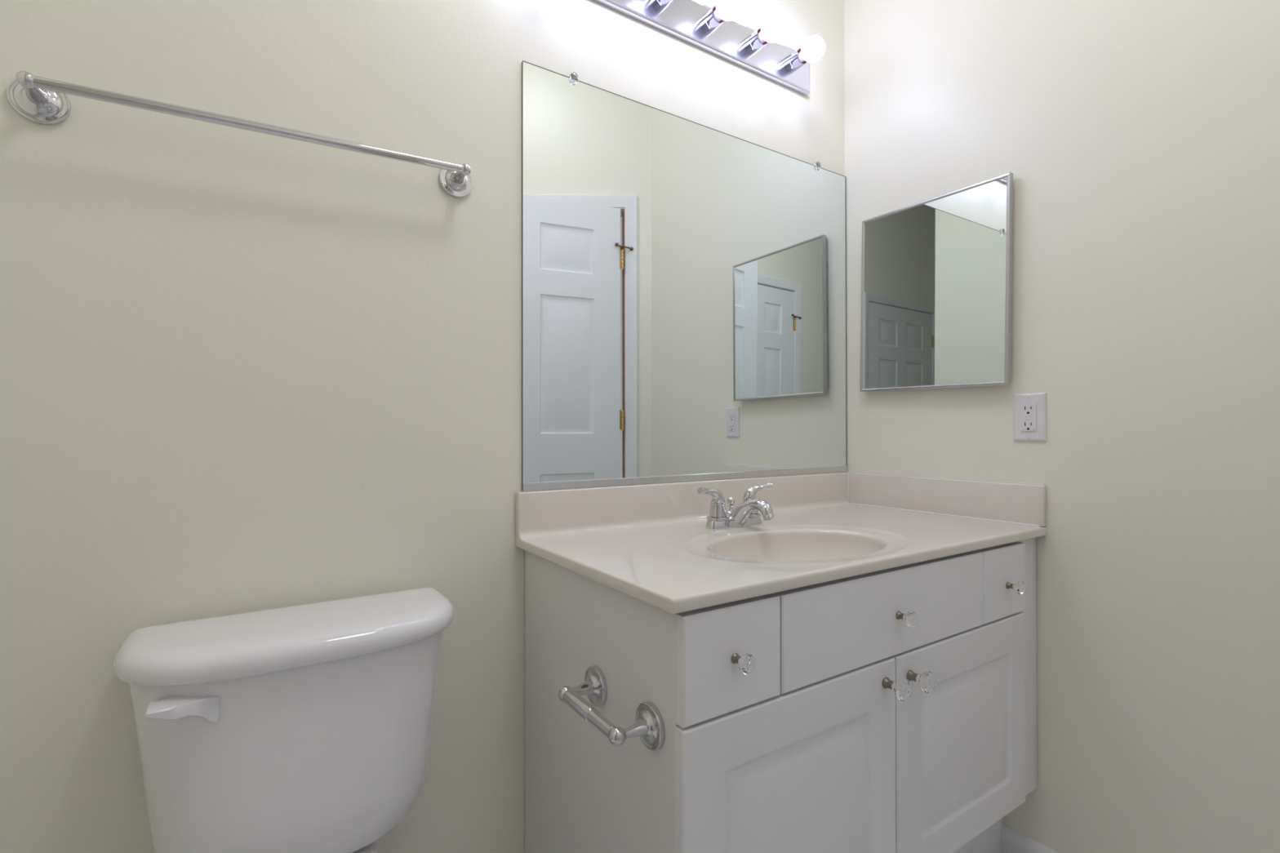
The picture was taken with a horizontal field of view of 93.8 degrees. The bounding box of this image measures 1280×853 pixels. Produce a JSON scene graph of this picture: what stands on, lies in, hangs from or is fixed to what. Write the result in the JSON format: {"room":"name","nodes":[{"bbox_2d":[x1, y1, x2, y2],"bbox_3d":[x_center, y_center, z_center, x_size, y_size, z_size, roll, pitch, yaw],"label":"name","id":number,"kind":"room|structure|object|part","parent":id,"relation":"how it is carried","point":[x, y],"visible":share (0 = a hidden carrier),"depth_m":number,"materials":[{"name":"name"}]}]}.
{"room":"bathroom","nodes":[
{"label":"bathroom","id":0,"kind":"room"},
{"bbox_2d":[0,0,844,852],"bbox_3d":[-0.830,-0.423,0.956,3.650,2.930,0.100,0,0,-33],"label":"wall","id":1,"kind":"structure","parent":0,"point":[242,371],"depth_m":1.03,"materials":[{"name":"white paint"}]},
{"bbox_2d":[5,71,472,197],"bbox_3d":[-0.599,-0.482,1.004,0.668,0.089,0.074,0,0,-33],"label":"towel bar","id":2,"kind":"object","parent":1,"relation":"attached to","point":[38,100],"visible":1,"depth_m":0.90,"materials":[{"name":"silver metal"}]},
{"bbox_3d":[-0.846,-0.472,0.833,0.024,0.024,0.061,0,0,-33],"label":"post","id":3,"kind":"part","parent":2,"relation":"part of","materials":[{"name":"silver metal"}]},
{"bbox_3d":[-0.345,-0.491,1.163,0.024,0.024,0.061,0,0,-33],"label":"post","id":4,"kind":"part","parent":2,"relation":"part of","materials":[{"name":"silver metal"}]},
{"bbox_2d":[521,60,847,491],"bbox_3d":[0.195,-0.319,1.565,1.063,0.915,0.009,0,0,-33],"label":"wall mirror","id":5,"kind":"object","parent":1,"relation":"attached to","point":[684,284],"visible":1,"depth_m":1.48,"materials":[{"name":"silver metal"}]},
{"bbox_2d":[568,71,577,84],"bbox_3d":[-0.148,-0.778,1.340,0.017,0.025,0.013,0,0,-33],"label":"mirror clip","id":6,"kind":"object","parent":5,"relation":"attached to","point":[574,77],"visible":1,"depth_m":1.33,"materials":[{"name":"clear plastic"}]},
{"bbox_2d":[813,161,820,170],"bbox_3d":[0.529,-0.776,1.787,0.017,0.025,0.013,0,0,-33],"label":"mirror clip","id":7,"kind":"object","parent":5,"relation":"attached to","point":[817,164],"visible":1,"depth_m":1.78,"materials":[{"name":"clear plastic"}]},
{"bbox_2d":[593,0,825,95],"bbox_3d":[0.134,-1.030,1.455,0.940,0.105,0.135,0,0,-33],"label":"vanity light","id":8,"kind":"object","parent":1,"relation":"attached to","point":[714,30],"visible":1,"depth_m":1.55,"materials":[{"name":"silver metal"}]},
{"bbox_2d":[650,0,672,11],"bbox_3d":[0.076,-1.031,1.405,0.063,0.063,0.116,0,0,-33],"label":"socket","id":9,"kind":"object","parent":8,"relation":"attached to","point":[655,5],"depth_m":1.44,"materials":[{"name":"silver metal"}]},
{"bbox_2d":[699,0,742,34],"bbox_3d":[0.203,-1.030,1.489,0.063,0.063,0.116,0,0,-33],"label":"socket","id":10,"kind":"object","parent":8,"relation":"attached to","point":[711,20],"depth_m":1.49,"materials":[{"name":"silver"}]},
{"bbox_2d":[743,13,786,54],"bbox_3d":[0.330,-1.030,1.573,0.063,0.063,0.116,0,0,-33],"label":"socket","id":11,"kind":"object","parent":8,"relation":"attached to","point":[772,29],"depth_m":1.55,"materials":[{"name":"silver"}]},
{"bbox_2d":[783,35,825,73],"bbox_3d":[0.458,-1.030,1.657,0.063,0.063,0.116,0,0,-33],"label":"socket","id":12,"kind":"object","parent":8,"relation":"attached to","point":[813,48],"depth_m":1.64,"materials":[{"name":"silver"}]},
{"bbox_2d":[844,0,1279,852],"bbox_3d":[0.975,-0.422,1.444,0.100,2.930,1.074,0,0,-33],"label":"wall","id":13,"kind":"structure","parent":0,"point":[1139,140],"depth_m":1.27,"materials":[{"name":"white paint"}]},
{"bbox_2d":[860,172,1013,391],"bbox_3d":[0.780,-0.356,1.618,0.023,0.509,0.417,1,0,-33],"label":"medicine cabinet","id":14,"kind":"object","parent":13,"relation":"attached to","point":[936,272],"visible":1,"depth_m":1.58,"materials":[{"name":"silver metal"}]},
{"bbox_2d":[1001,824,1057,852],"bbox_3d":[1.052,1.009,1.218,0.012,0.066,0.602,0,0,-33],"label":"baseboard","id":15,"kind":"structure","parent":13,"relation":"attached to","point":[1012,842],"depth_m":1.43,"materials":[{"name":"white paint"}]},
{"bbox_2d":[1013,392,1046,440],"bbox_3d":[0.923,-0.022,1.422,0.009,0.113,0.071,0,0,-33],"label":"wall outlet","id":16,"kind":"object","parent":13,"relation":"attached to","point":[1029,410],"visible":1,"depth_m":1.42,"materials":[{"name":"white plastic"}]},
{"bbox_2d":[1020,402,1036,431],"bbox_3d":[0.921,-0.022,1.420,0.004,0.067,0.033,0,0,-33],"label":"receptacle","id":17,"kind":"object","parent":16,"relation":"attached to","point":[1028,410],"depth_m":1.42,"materials":[{"name":"white plastic"}]},
{"bbox_3d":[-0.189,1.061,-0.021,3.650,0.050,2.420,0,0,-33],"label":"floor","id":18,"kind":"structure","parent":0,"visible":0},
{"bbox_2d":[113,587,453,852],"bbox_3d":[-0.395,0.670,0.745,0.466,0.741,0.686,0,0,-33],"label":"toilet","id":19,"kind":"object","parent":18,"relation":"on","point":[304,728],"visible":1,"depth_m":0.86,"materials":[{"name":"white ceramic"}]},
{"bbox_3d":[-0.604,0.379,0.796,0.074,0.042,0.066,0,0,-33],"label":"flush lever","id":20,"kind":"part","parent":19,"relation":"part of","materials":[{"name":"white plastic"}]},
{"bbox_3d":[-0.525,0.321,0.943,0.466,0.040,0.216,0,0,-33],"label":"tank lid","id":21,"kind":"part","parent":19,"relation":"part of","materials":[{"name":"white ceramic"}]},
{"bbox_2d":[524,537,1036,852],"bbox_3d":[0.361,0.649,1.312,1.059,0.788,0.598,0,0,-33],"label":"vanity cabinet","id":22,"kind":"object","parent":18,"relation":"on","point":[891,710],"visible":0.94,"depth_m":1.03,"materials":[{"name":"white wood"}]},
{"bbox_3d":[-0.091,0.648,1.053,0.016,0.788,0.534,0,0,-33],"label":"panel","id":23,"kind":"part","parent":22,"relation":"part of","materials":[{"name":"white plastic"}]},
{"bbox_2d":[558,665,664,750],"bbox_3d":[-0.057,0.436,0.923,0.071,0.066,0.228,0,0,-33],"label":"toilet paper holder","id":24,"kind":"object","parent":22,"relation":"attached to","point":[648,726],"visible":1,"depth_m":0.88,"materials":[{"name":"silver metal"}]},
{"bbox_3d":[-0.107,0.437,0.987,0.058,0.025,0.025,0,0,-33],"label":"post","id":25,"kind":"part","parent":24,"relation":"part of","materials":[{"name":"silver metal"}]},
{"bbox_3d":[-0.018,0.436,0.852,0.058,0.025,0.025,0,0,-33],"label":"post","id":26,"kind":"part","parent":24,"relation":"part of","materials":[{"name":"silver metal"}]},
{"bbox_3d":[0.133,0.335,0.871,0.186,0.151,0.018,0,0,-33],"label":"drawer","id":27,"kind":"part","parent":22,"relation":"part of","materials":[{"name":"white wood"}]},
{"bbox_3d":[0.140,0.333,0.857,0.015,0.015,0.012,0,0,-33],"label":"knob","id":28,"kind":"part","parent":22,"relation":"part of","materials":[{"name":"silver metal"}]},
{"bbox_2d":[515,471,1046,613],"bbox_3d":[0.341,0.258,1.329,1.080,0.240,0.558,0,0,-33],"label":"countertop","id":29,"kind":"structure","parent":22,"relation":"on","point":[652,544],"depth_m":1.30,"materials":[{"name":"stone"}]},
{"bbox_2d":[697,483,774,528],"bbox_3d":[0.228,0.190,1.411,0.170,0.103,0.170,0,0,11],"label":"faucet","id":30,"kind":"object","parent":29,"relation":"on","point":[745,514],"visible":1,"depth_m":1.38,"materials":[{"name":"silver metal"}]},
{"bbox_3d":[0.161,0.159,1.378,0.080,0.042,0.033,0,0,-33],"label":"lever","id":31,"kind":"part","parent":30,"relation":"part of","materials":[{"name":"silver metal"}]},
{"bbox_3d":[0.181,0.193,1.391,0.054,0.041,0.054,0,0,-33],"label":"handle","id":32,"kind":"part","parent":30,"relation":"part of","materials":[{"name":"silver metal"}]},
{"bbox_3d":[0.216,0.194,1.429,0.029,0.052,0.029,0,0,-33],"label":"lift rod","id":33,"kind":"part","parent":30,"relation":"part of","materials":[{"name":"silver metal"}]},
{"bbox_3d":[0.223,0.222,1.419,0.162,0.025,0.056,0,0,-33],"label":"plate","id":34,"kind":"part","parent":30,"relation":"part of","materials":[{"name":"silver metal"}]},
{"bbox_3d":[0.252,0.202,1.374,0.054,0.077,0.136,0,0,-33],"label":"spout","id":35,"kind":"part","parent":30,"relation":"part of","materials":[{"name":"silver metal"}]},
{"bbox_3d":[0.265,0.194,1.447,0.054,0.041,0.054,0,0,-33],"label":"handle","id":36,"kind":"part","parent":30,"relation":"part of","materials":[{"name":"silver metal"}]},
{"bbox_3d":[0.285,0.160,1.460,0.080,0.042,0.033,0,0,-33],"label":"lever","id":37,"kind":"part","parent":30,"relation":"part of","materials":[{"name":"silver metal"}]},
{"bbox_2d":[683,524,910,564],"bbox_3d":[0.322,0.303,1.217,0.520,0.140,0.364,0,0,-33],"label":"sink basin","id":38,"kind":"object","parent":29,"relation":"in","point":[756,544],"depth_m":1.33,"materials":[{"name":"ceramic"}]},
{"bbox_2d":[847,471,1046,526],"bbox_3d":[0.785,0.186,1.620,0.019,0.100,0.554,0,0,-33],"label":"side splash","id":39,"kind":"object","parent":29,"relation":"on","point":[1007,502],"visible":1,"depth_m":1.56,"materials":[{"name":"stone"}]},
{"bbox_3d":[0.254,0.625,0.949,0.480,0.422,0.018,0,0,-33],"label":"door","id":40,"kind":"part","parent":22,"relation":"part of","materials":[{"name":"white wood"}]},
{"bbox_3d":[0.485,0.550,1.125,1.025,0.593,0.019,0,0,-33],"label":"frame","id":41,"kind":"part","parent":22,"relation":"part of","materials":[{"name":"white wood"}]},
{"bbox_3d":[0.460,0.336,1.087,0.590,0.151,0.018,0,0,-33],"label":"drawer","id":42,"kind":"part","parent":22,"relation":"part of","materials":[{"name":"white wood"}]},
{"bbox_3d":[0.437,0.451,1.050,0.020,0.020,0.016,0,0,-33],"label":"knob","id":43,"kind":"part","parent":22,"relation":"part of","materials":[{"name":"silver metal"}]},
{"bbox_3d":[0.468,0.340,1.074,0.015,0.015,0.012,0,0,-33],"label":"knob","id":44,"kind":"part","parent":22,"relation":"part of","materials":[{"name":"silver metal"}]},
{"bbox_3d":[0.498,0.455,1.090,0.020,0.020,0.016,0,0,-33],"label":"knob","id":45,"kind":"part","parent":22,"relation":"part of","materials":[{"name":"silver metal"}]},
{"bbox_3d":[0.657,0.626,1.215,0.478,0.422,0.018,0,0,-33],"label":"door","id":46,"kind":"part","parent":22,"relation":"part of","materials":[{"name":"white wood"}]},
{"bbox_3d":[0.784,0.337,1.301,0.180,0.151,0.018,0,0,-33],"label":"drawer","id":47,"kind":"part","parent":22,"relation":"part of","materials":[{"name":"white wood"}]},
{"bbox_3d":[0.799,0.344,1.292,0.015,0.015,0.012,0,0,-33],"label":"knob","id":48,"kind":"part","parent":22,"relation":"part of","materials":[{"name":"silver metal"}]},
{"bbox_3d":[0.778,0.650,1.626,0.016,0.788,0.534,0,0,-33],"label":"panel","id":49,"kind":"part","parent":22,"relation":"part of","materials":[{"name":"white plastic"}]}
]}

